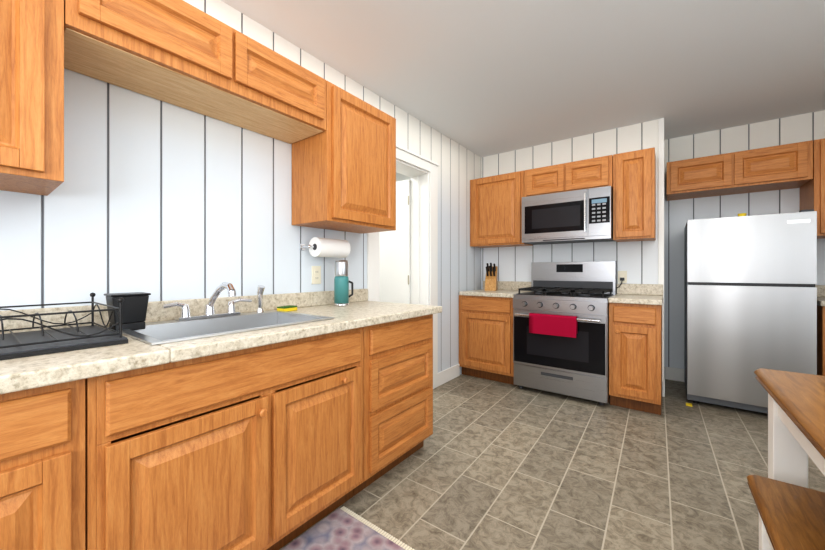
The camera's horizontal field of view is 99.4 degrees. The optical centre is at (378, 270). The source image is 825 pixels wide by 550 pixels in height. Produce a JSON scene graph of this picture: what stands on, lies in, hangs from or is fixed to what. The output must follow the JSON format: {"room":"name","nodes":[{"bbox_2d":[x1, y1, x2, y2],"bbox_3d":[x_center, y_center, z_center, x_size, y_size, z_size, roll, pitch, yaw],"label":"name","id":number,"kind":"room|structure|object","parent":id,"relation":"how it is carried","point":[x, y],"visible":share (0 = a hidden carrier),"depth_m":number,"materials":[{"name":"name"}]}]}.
{"room":"kitchen","nodes":[
{"label":"kitchen","id":0,"kind":"room"},
{"bbox_2d":[0,0,480,373],"bbox_3d":[-0.366,-0.116,2.453,0.200,2.510,6.400,0,0,40],"label":"wall","id":1,"kind":"structure","parent":0,"point":[158,200],"depth_m":1.64,"materials":[{"name":"white wood"}]},
{"bbox_2d":[0,0,63,195],"bbox_3d":[-1.354,-0.653,0.840,0.336,0.762,0.850,0,0,40],"label":"upper cabinet","id":2,"kind":"object","parent":1,"relation":"attached to","point":[31,96],"visible":1,"depth_m":1.01,"materials":[{"name":"brown wood"}]},
{"bbox_2d":[64,0,325,143],"bbox_3d":[-0.740,-0.895,1.579,0.336,0.277,1.066,0,0,40],"label":"upper cabinet","id":3,"kind":"object","parent":1,"relation":"attached to","point":[183,54],"visible":0.98,"depth_m":1.40,"materials":[{"name":"brown wood"}]},
{"bbox_2d":[312,266,320,283],"bbox_3d":[-0.402,0.030,2.245,0.009,0.116,0.072,0,0,40],"label":"electrical outlet","id":4,"kind":"object","parent":1,"relation":"attached to","point":[316,274],"visible":1,"depth_m":2.24,"materials":[{"name":"beige plastic"}]},
{"bbox_2d":[299,237,350,257],"bbox_3d":[-0.332,-0.143,2.222,0.143,0.120,0.322,0,0,40],"label":"paper towel","id":5,"kind":"object","parent":1,"relation":"attached to","point":[326,247],"visible":0.94,"depth_m":2.16,"materials":[{"name":"white paper"}]},
{"bbox_2d":[292,81,395,232],"bbox_3d":[-0.197,-0.653,2.232,0.336,0.762,0.625,0,0,40],"label":"upper cabinet","id":6,"kind":"object","parent":1,"relation":"attached to","point":[344,171],"visible":1,"depth_m":2.04,"materials":[{"name":"brown wood"}]},
{"bbox_2d":[379,180,410,303],"bbox_3d":[-0.004,0.120,3.638,0.754,2.022,0.110,0,0,40],"label":"door leaf","id":7,"kind":"structure","parent":1,"relation":"in","point":[395,266],"depth_m":3.50,"materials":[{"name":"white wood"}]},
{"bbox_2d":[367,144,438,388],"bbox_3d":[0.170,0.051,3.074,0.231,2.175,1.040,0,0,40],"label":"door frame","id":8,"kind":"structure","parent":1,"relation":"attached to","point":[424,236],"depth_m":3.32,"materials":[{"name":"white wood"}]},
{"bbox_2d":[438,364,459,385],"bbox_3d":[0.718,1.074,3.587,0.015,0.130,0.466,0,0,40],"label":"baseboard","id":9,"kind":"structure","parent":1,"relation":"attached to","point":[453,372],"depth_m":3.57,"materials":[{"name":"white wood"}]},
{"bbox_2d":[396,172,410,181],"bbox_3d":[0.253,-0.116,4.864,1.930,2.510,0.100,0,0,40],"label":"wall","id":10,"kind":"structure","parent":0,"point":[400,177],"depth_m":4.74,"materials":[{"name":"white paint"}]},
{"bbox_2d":[221,0,824,156],"bbox_3d":[0.065,-1.401,2.017,5.620,0.060,6.520,0,0,40],"label":"ceiling","id":11,"kind":"structure","parent":0,"point":[482,78],"depth_m":2.27,"materials":[{"name":"white paint"}]},
{"bbox_2d":[279,374,824,549],"bbox_3d":[0.065,1.169,2.017,5.620,0.060,6.520,0,0,40],"label":"floor","id":12,"kind":"structure","parent":0,"point":[492,465],"depth_m":1.93,"materials":[{"name":"tile"}]},
{"bbox_2d":[0,379,84,549],"bbox_3d":[-1.298,0.704,0.667,0.643,0.870,1.046,0,0,40],"label":"base cabinet","id":13,"kind":"object","parent":12,"relation":"on","point":[42,468],"visible":0.9,"depth_m":0.82,"materials":[{"name":"brown wood"}]},
{"bbox_2d":[85,327,363,549],"bbox_3d":[-0.624,0.704,1.479,0.643,0.870,1.056,0,0,40],"label":"base cabinet","id":14,"kind":"object","parent":12,"relation":"on","point":[258,448],"visible":0.9,"depth_m":1.17,"materials":[{"name":"brown wood"}]},
{"bbox_2d":[0,289,441,393],"bbox_3d":[-0.738,0.202,1.337,0.647,0.130,2.792,0,0,40],"label":"countertop","id":15,"kind":"structure","parent":14,"relation":"on","point":[37,371],"depth_m":1.24,"materials":[{"name":"stone"}]},
{"bbox_2d":[0,293,127,359],"bbox_3d":[-1.153,0.155,0.950,0.410,0.142,0.682,0,0,40],"label":"dish rack","id":16,"kind":"object","parent":15,"relation":"on","point":[42,341],"visible":1,"depth_m":1.06,"materials":[{"name":"black metal"}]},
{"bbox_2d":[104,292,150,330],"bbox_3d":[-0.962,0.157,1.330,0.128,0.138,0.126,0,0,40],"label":"utensil cup","id":17,"kind":"object","parent":15,"relation":"on","point":[134,308],"visible":0.96,"depth_m":1.30,"materials":[{"name":"black plastic"}]},
{"bbox_2d":[108,310,333,344],"bbox_3d":[-0.632,0.304,1.491,0.486,0.170,0.746,0,0,40],"label":"sink","id":18,"kind":"object","parent":15,"relation":"in","point":[159,332],"visible":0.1,"depth_m":1.53,"materials":[{"name":"silver metal"}]},
{"bbox_2d":[162,282,251,320],"bbox_3d":[-0.710,0.134,1.556,0.255,0.169,0.403,0,0,40],"label":"faucet","id":19,"kind":"object","parent":18,"relation":"on","point":[209,310],"visible":1,"depth_m":1.57,"materials":[{"name":"silver metal"}]},
{"bbox_2d":[256,285,264,312],"bbox_3d":[-0.616,0.148,1.816,0.051,0.142,0.040,0,0,40],"label":"sprayer","id":20,"kind":"object","parent":18,"relation":"on","point":[260,289],"visible":1,"depth_m":1.81,"materials":[{"name":"silver metal"}]},
{"bbox_2d":[277,305,296,311],"bbox_3d":[-0.510,0.213,1.942,0.060,0.026,0.100,0,0,30],"label":"sponge","id":21,"kind":"object","parent":15,"relation":"on","point":[287,308],"visible":0.9,"depth_m":1.92,"materials":[{"name":"yellow plastic"}]},
{"bbox_2d":[334,260,352,306],"bbox_3d":[-0.228,0.081,2.227,0.092,0.291,0.120,0,0,40],"label":"thermos","id":22,"kind":"object","parent":15,"relation":"on","point":[341,288],"visible":1,"depth_m":2.18,"materials":[{"name":"teal metal"}]},
{"bbox_2d":[282,506,414,549],"bbox_3d":[-0.339,1.134,1.097,0.485,0.008,1.110,0,0,40],"label":"rug","id":23,"kind":"object","parent":12,"relation":"on","point":[343,528],"visible":1,"depth_m":1.48,"materials":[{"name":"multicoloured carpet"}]},
{"bbox_2d":[353,314,432,495],"bbox_3d":[-0.086,0.704,2.146,0.616,0.870,0.650,0,0,40],"label":"base cabinet","id":24,"kind":"object","parent":12,"relation":"on","point":[398,391],"visible":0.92,"depth_m":1.89,"materials":[{"name":"brown wood"}]},
{"bbox_2d":[459,295,513,384],"bbox_3d":[1.268,0.704,3.793,0.594,0.870,0.643,0,0,40],"label":"base cabinet","id":25,"kind":"object","parent":12,"relation":"on","point":[485,337],"visible":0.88,"depth_m":3.56,"materials":[{"name":"brown wood"}]},
{"bbox_2d":[459,281,530,297],"bbox_3d":[1.282,0.197,3.790,0.572,0.140,0.633,0,0,40],"label":"countertop","id":26,"kind":"structure","parent":25,"relation":"on","point":[507,289],"depth_m":3.73,"materials":[{"name":"stone"}]},
{"bbox_2d":[485,263,497,290],"bbox_3d":[1.266,0.070,3.932,0.117,0.311,0.219,0,0,25],"label":"knife block","id":27,"kind":"object","parent":26,"relation":"on","point":[491,278],"visible":1,"depth_m":3.89,"materials":[{"name":"brown wood"}]},
{"bbox_2d":[513,261,615,405],"bbox_3d":[1.766,0.526,3.325,0.760,1.225,0.723,0,0,40],"label":"range","id":28,"kind":"object","parent":12,"relation":"on","point":[578,365],"visible":1,"depth_m":3.13,"materials":[{"name":"silver metal"}]},
{"bbox_2d":[529,313,576,337],"bbox_3d":[1.528,0.480,3.070,0.380,0.178,0.051,0,0,40],"label":"oven towel","id":29,"kind":"object","parent":28,"relation":"hanging from","point":[557,325],"visible":0.98,"depth_m":3.04,"materials":[{"name":"red fabric"}]},
{"bbox_2d":[609,303,661,414],"bbox_3d":[2.219,0.704,3.003,0.337,0.870,0.643,0,0,40],"label":"base cabinet","id":30,"kind":"object","parent":12,"relation":"on","point":[635,356],"visible":1,"depth_m":2.78,"materials":[{"name":"brown wood"}]},
{"bbox_2d":[608,284,662,304],"bbox_3d":[2.226,0.197,3.005,0.346,0.140,0.633,0,0,40],"label":"countertop","id":31,"kind":"structure","parent":30,"relation":"on","point":[648,294],"depth_m":3.14,"materials":[{"name":"stone"}]},
{"bbox_2d":[684,209,816,413],"bbox_3d":[3.103,0.349,2.998,0.695,1.580,0.727,0,0,40],"label":"fridge","id":32,"kind":"object","parent":12,"relation":"on","point":[750,297],"visible":0.88,"depth_m":2.72,"materials":[{"name":"grey metal"}]},
{"bbox_2d":[747,475,824,549],"bbox_3d":[1.022,0.906,0.638,0.357,0.465,1.100,0,0,40],"label":"bench","id":33,"kind":"object","parent":12,"relation":"on","point":[791,516],"visible":1,"depth_m":0.98,"materials":[{"name":"brown wood"}]},
{"bbox_2d":[754,368,824,487],"bbox_3d":[1.298,0.756,0.438,0.932,0.765,1.626,0,0,40],"label":"table","id":34,"kind":"object","parent":12,"relation":"on","point":[796,419],"visible":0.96,"depth_m":1.16,"materials":[{"name":"brown wood"}]},
{"bbox_2d":[817,305,824,375],"bbox_3d":[3.716,0.704,2.643,0.560,0.870,0.643,0,0,40],"label":"base cabinet","id":35,"kind":"object","parent":12,"relation":"on","point":[821,340],"visible":0.08,"depth_m":2.63,"materials":[{"name":"brown wood"}]},
{"bbox_2d":[815,285,824,305],"bbox_3d":[3.713,0.197,2.653,0.577,0.140,0.632,0,0,40],"label":"countertop","id":36,"kind":"structure","parent":35,"relation":"on","point":[820,295],"depth_m":2.97,"materials":[{"name":"stone"}]},
{"bbox_2d":[481,119,662,396],"bbox_3d":[2.158,-0.116,3.996,1.708,2.510,0.800,0,0,40],"label":"wall","id":37,"kind":"structure","parent":0,"point":[637,261],"depth_m":3.56,"materials":[{"name":"white wood"}]},
{"bbox_2d":[470,171,532,247],"bbox_3d":[1.367,-0.653,3.911,0.594,0.762,0.336,0,0,40],"label":"upper cabinet","id":38,"kind":"object","parent":37,"relation":"attached to","point":[495,210],"visible":0.96,"depth_m":3.77,"materials":[{"name":"brown wood"}]},
{"bbox_2d":[524,155,612,196],"bbox_3d":[1.891,-0.890,3.475,0.762,0.288,0.336,0,0,40],"label":"upper cabinet","id":39,"kind":"object","parent":37,"relation":"attached to","point":[584,174],"visible":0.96,"depth_m":3.32,"materials":[{"name":"brown wood"}]},
{"bbox_2d":[522,186,613,244],"bbox_3d":[1.858,-0.511,3.435,0.758,0.460,0.440,0,0,40],"label":"microwave","id":40,"kind":"object","parent":39,"relation":"attached to","point":[581,216],"visible":0.98,"depth_m":3.27,"materials":[{"name":"grey metal"}]},
{"bbox_2d":[617,271,626,287],"bbox_3d":[2.312,0.089,3.318,0.079,0.166,0.043,0,0,40],"label":"outlet","id":41,"kind":"object","parent":37,"relation":"attached to","point":[622,276],"visible":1,"depth_m":3.32,"materials":[{"name":"beige plastic"}]},
{"bbox_2d":[613,147,655,241],"bbox_3d":[2.300,-0.653,3.135,0.292,0.762,0.336,0,0,40],"label":"upper cabinet","id":42,"kind":"object","parent":37,"relation":"attached to","point":[634,195],"visible":1,"depth_m":3.00,"materials":[{"name":"brown wood"}]},
{"bbox_2d":[658,118,663,382],"bbox_3d":[2.548,-0.180,3.144,0.042,2.379,0.011,0,0,40],"label":"trim","id":43,"kind":"structure","parent":37,"relation":"attached to","point":[661,201],"depth_m":3.14,"materials":[{"name":"white wood"}]},
{"bbox_2d":[663,366,666,396],"bbox_3d":[2.771,1.074,3.383,0.018,0.130,0.641,0,0,40],"label":"baseboard","id":44,"kind":"structure","parent":37,"relation":"attached to","point":[665,368],"depth_m":3.31,"materials":[{"name":"white"}]},
{"bbox_2d":[664,110,824,368],"bbox_3d":[3.605,-0.116,3.235,1.492,2.510,0.120,0,0,40],"label":"wall","id":45,"kind":"structure","parent":0,"point":[678,214],"depth_m":3.42,"materials":[{"name":"white wood"}]},
{"bbox_2d":[667,367,683,381],"bbox_3d":[3.546,1.074,3.193,1.452,0.130,0.019,0,0,40],"label":"baseboard","id":46,"kind":"structure","parent":45,"relation":"attached to","point":[676,374],"depth_m":3.59,"materials":[{"name":"white"}]},
{"bbox_2d":[667,140,812,200],"bbox_3d":[3.224,-0.880,3.200,0.897,0.308,0.416,0,0,40],"label":"upper cabinet","id":47,"kind":"object","parent":45,"relation":"attached to","point":[782,167],"visible":1,"depth_m":3.03,"materials":[{"name":"brown wood"}]},
{"bbox_2d":[800,138,824,238],"bbox_3d":[3.788,-0.653,2.731,0.560,0.762,0.416,0,0,40],"label":"upper cabinet","id":48,"kind":"object","parent":45,"relation":"attached to","point":[812,193],"visible":0.67,"depth_m":2.75,"materials":[{"name":"brown wood"}]}
]}

